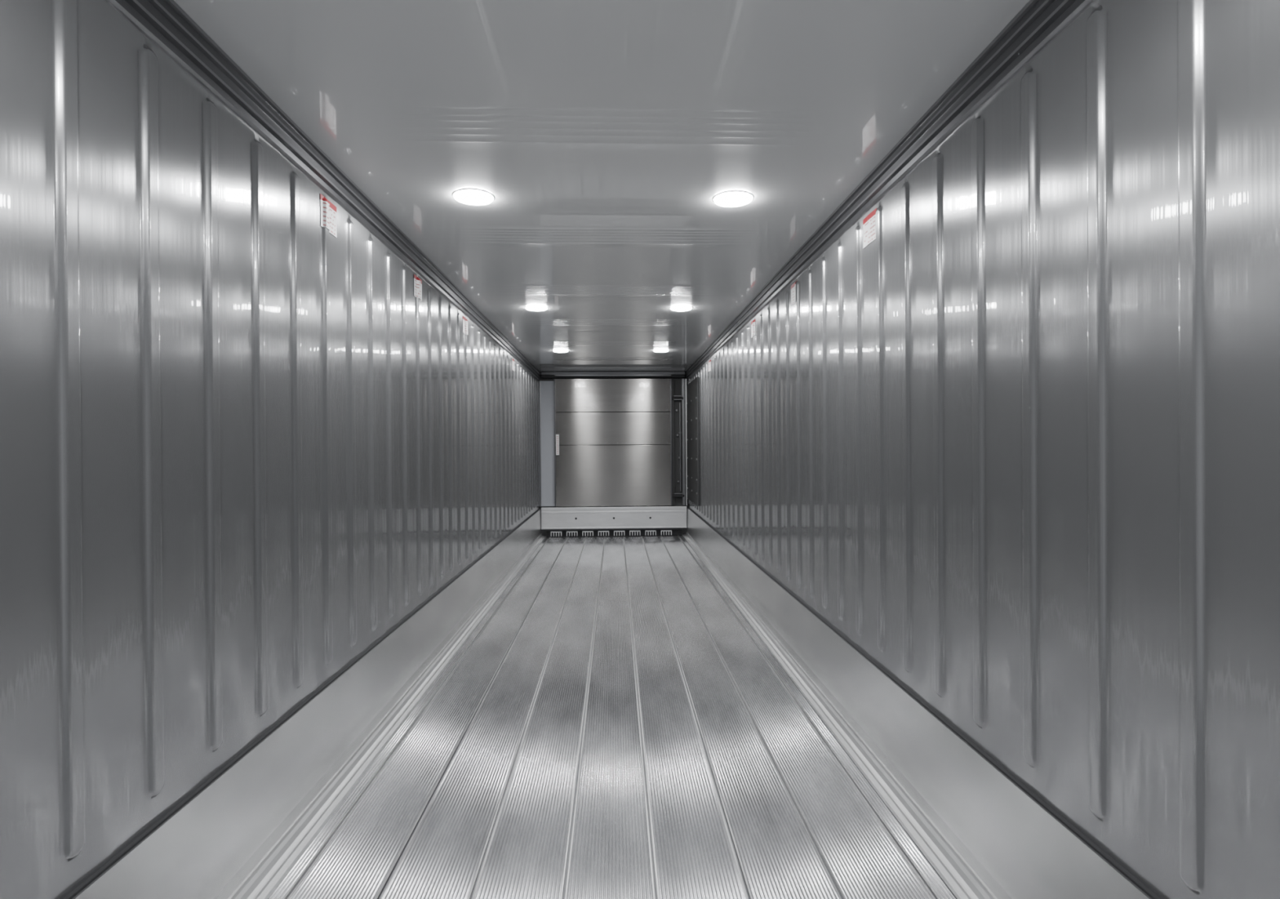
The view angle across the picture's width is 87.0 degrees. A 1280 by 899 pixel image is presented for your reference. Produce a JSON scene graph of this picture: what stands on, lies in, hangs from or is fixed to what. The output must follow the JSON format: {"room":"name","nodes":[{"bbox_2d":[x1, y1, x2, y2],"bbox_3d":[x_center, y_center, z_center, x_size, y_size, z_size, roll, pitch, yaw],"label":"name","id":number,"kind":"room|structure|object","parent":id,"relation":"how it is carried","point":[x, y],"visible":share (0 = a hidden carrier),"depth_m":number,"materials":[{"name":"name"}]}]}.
{"room":"refrigerated trailer interior","nodes":[
{"label":"refrigerated trailer interior","id":0,"kind":"room"},
{"bbox_2d":[0,0,540,898],"bbox_3d":[-1.452,-0.113,5.070,0.015,2.312,12.640,0,0,-2],"label":"wall","id":1,"kind":"structure","parent":0,"point":[240,447],"depth_m":1.97,"materials":[{"name":"silver metal"}]},
{"bbox_2d":[57,508,546,898],"bbox_3d":[-1.392,1.242,5.007,0.114,0.470,12.500,0,0,-2],"label":"baseboard","id":2,"kind":"structure","parent":1,"relation":"attached to","point":[237,833],"depth_m":2.63,"materials":[{"name":"metal"}]},
{"bbox_2d":[106,0,541,379],"bbox_3d":[-1.442,-1.204,5.021,0.045,0.128,12.550,0,0,-2],"label":"trim","id":3,"kind":"structure","parent":1,"relation":"attached to","point":[163,22],"depth_m":2.49,"materials":[{"name":"grey metal"}]},
{"bbox_2d":[320,194,337,237],"bbox_3d":[-1.379,-1.039,3.007,0.014,0.140,0.170,0,0,-2],"label":"warning label","id":4,"kind":"object","parent":1,"relation":"attached to","point":[328,210],"visible":0.98,"depth_m":2.97,"materials":[{"name":"white paper"}]},
{"bbox_2d":[413,274,422,301],"bbox_3d":[-1.429,-1.045,4.366,0.014,0.140,0.170,0,0,-2],"label":"warning label","id":5,"kind":"object","parent":1,"relation":"attached to","point":[417,282],"visible":1,"depth_m":4.34,"materials":[{"name":"white paper"}]},
{"bbox_2d":[462,315,467,334],"bbox_3d":[-1.479,-1.050,5.726,0.014,0.140,0.170,0,0,-2],"label":"warning label","id":6,"kind":"object","parent":1,"relation":"attached to","point":[464,320],"visible":1,"depth_m":5.73,"materials":[{"name":"white paper"}]},
{"bbox_2d":[173,0,1030,371],"bbox_3d":[-0.218,-1.277,5.110,2.538,0.002,12.640,0,0,-2],"label":"ceiling","id":7,"kind":"structure","parent":0,"point":[603,135],"depth_m":2.63,"materials":[{"name":"white metal"}]},
{"bbox_2d":[452,188,494,204],"bbox_3d":[-0.832,-1.258,3.377,0.206,0.019,0.206,0,0,-2],"label":"ceiling light","id":8,"kind":"object","parent":7,"relation":"attached to","point":[471,196],"depth_m":3.34,"materials":[{"name":"white plastic"}]},
{"bbox_2d":[524,305,547,311],"bbox_3d":[-0.931,-1.268,6.075,0.206,0.019,0.206,0,0,-2],"label":"ceiling light","id":9,"kind":"object","parent":7,"relation":"attached to","point":[533,308],"depth_m":6.02,"materials":[{"name":"white plastic"}]},
{"bbox_2d":[552,349,568,352],"bbox_3d":[-1.030,-1.279,8.773,0.206,0.019,0.206,0,0,-2],"label":"ceiling light","id":10,"kind":"object","parent":7,"relation":"attached to","point":[554,350],"depth_m":8.73,"materials":[{"name":"white plastic"}]},
{"bbox_2d":[653,349,668,352],"bbox_3d":[0.274,-1.287,8.821,0.206,0.019,0.206,0,0,-2],"label":"ceiling light","id":11,"kind":"object","parent":7,"relation":"attached to","point":[655,350],"depth_m":8.77,"materials":[{"name":"white plastic"}]},
{"bbox_2d":[669,305,692,311],"bbox_3d":[0.373,-1.276,6.123,0.206,0.019,0.206,0,0,-2],"label":"ceiling light","id":12,"kind":"object","parent":7,"relation":"attached to","point":[677,308],"depth_m":6.07,"materials":[{"name":"white plastic"}]},
{"bbox_2d":[712,190,753,207],"bbox_3d":[0.472,-1.266,3.425,0.206,0.019,0.206,0,0,-2],"label":"ceiling light","id":13,"kind":"object","parent":7,"relation":"attached to","point":[735,197],"depth_m":3.39,"materials":[{"name":"white plastic"}]},
{"bbox_2d":[268,533,957,898],"bbox_3d":[-0.202,1.471,5.122,2.498,0.006,12.640,0,0,-2],"label":"floor","id":14,"kind":"structure","parent":0,"point":[614,725],"depth_m":3.11,"materials":[{"name":"metal"}]},
{"bbox_2d":[546,529,681,537],"bbox_3d":[-0.430,1.395,11.332,2.258,0.094,0.190,0,0,-2],"label":"floor vent","id":15,"kind":"object","parent":14,"relation":"in","point":[617,532],"visible":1,"depth_m":11.28,"materials":[{"name":"metal"}]},
{"bbox_2d":[539,373,687,535],"bbox_3d":[-0.443,0.071,11.452,2.538,2.787,0.040,0,0,-2],"label":"wall","id":16,"kind":"structure","parent":0,"point":[677,381],"depth_m":11.47,"materials":[{"name":"grey metal"}]},
{"bbox_2d":[538,380,555,506],"bbox_3d":[-1.558,-0.098,11.320,0.258,2.100,0.060,0,0,-2],"label":"panel","id":17,"kind":"object","parent":16,"relation":"attached to","point":[546,388],"visible":1,"depth_m":11.31,"materials":[{"name":"grey metal"}]},
{"bbox_2d":[541,371,684,378],"bbox_3d":[-0.446,-1.249,11.329,2.398,0.098,0.185,0,0,-2],"label":"header rail","id":18,"kind":"object","parent":16,"relation":"attached to","point":[544,375],"visible":1,"depth_m":11.25,"materials":[{"name":"black"}]},
{"bbox_2d":[554,377,672,506],"bbox_3d":[-0.446,-0.120,11.324,1.964,2.130,0.114,0,0,-2],"label":"panel","id":19,"kind":"object","parent":16,"relation":"attached to","point":[613,437],"visible":1,"depth_m":11.29,"materials":[{"name":"silver metal"}]},
{"bbox_2d":[541,505,687,530],"bbox_3d":[-0.431,1.152,11.334,2.426,0.387,0.195,0,0,-2],"label":"baseboard","id":20,"kind":"structure","parent":16,"relation":"attached to","point":[657,517],"depth_m":11.26,"materials":[{"name":"metal"}]},
{"bbox_2d":[671,378,684,505],"bbox_3d":[0.647,-0.127,11.399,0.210,2.130,0.135,0,0,-2],"label":"bracket","id":21,"kind":"object","parent":16,"relation":"attached to","point":[682,397],"visible":0.94,"depth_m":11.38,"materials":[{"name":"grey metal"}]},
{"bbox_2d":[687,0,1279,898],"bbox_3d":[1.030,-0.129,5.161,0.015,2.312,12.640,0,0,-2],"label":"wall","id":22,"kind":"structure","parent":0,"point":[1017,444],"depth_m":1.78,"materials":[{"name":"silver metal"}]},
{"bbox_2d":[684,376,698,506],"bbox_3d":[0.808,-0.119,10.556,0.029,2.120,1.540,0,0,-2],"label":"panel","id":23,"kind":"object","parent":22,"relation":"attached to","point":[691,388],"visible":1,"depth_m":10.45,"materials":[{"name":"grey metal"}]},
{"bbox_2d":[708,359,711,371],"bbox_3d":[0.892,-1.077,8.664,0.014,0.140,0.170,0,0,-2],"label":"warning label","id":24,"kind":"object","parent":22,"relation":"attached to","point":[709,361],"visible":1,"depth_m":8.67,"materials":[{"name":"white paper"}]},
{"bbox_2d":[751,319,755,337],"bbox_3d":[0.992,-1.066,5.946,0.014,0.140,0.170,0,0,-2],"label":"warning label","id":25,"kind":"object","parent":22,"relation":"attached to","point":[753,323],"visible":0.99,"depth_m":5.89,"materials":[{"name":"white paper"}]},
{"bbox_2d":[791,280,797,306],"bbox_3d":[1.042,-1.061,4.587,0.014,0.140,0.170,0,0,-2],"label":"warning label","id":26,"kind":"object","parent":22,"relation":"attached to","point":[793,286],"visible":0.97,"depth_m":4.59,"materials":[{"name":"white paper"}]},
{"bbox_2d":[862,208,876,248],"bbox_3d":[1.097,-1.055,3.228,0.002,0.140,0.170,0,0,-2],"label":"warning label","id":27,"kind":"object","parent":22,"relation":"attached to","point":[868,222],"visible":0.98,"depth_m":3.22,"materials":[{"name":"white paper"}]},
{"bbox_2d":[684,0,1094,378],"bbox_3d":[1.009,-1.220,5.111,0.045,0.128,12.550,0,0,-2],"label":"trim","id":28,"kind":"structure","parent":22,"relation":"attached to","point":[1038,22],"depth_m":2.51,"materials":[{"name":"grey metal"}]},
{"bbox_2d":[682,506,1165,898],"bbox_3d":[0.991,1.227,5.095,0.114,0.470,12.500,0,0,-2],"label":"baseboard","id":29,"kind":"structure","parent":22,"relation":"attached to","point":[985,832],"depth_m":2.61,"materials":[{"name":"metal"}]}
]}

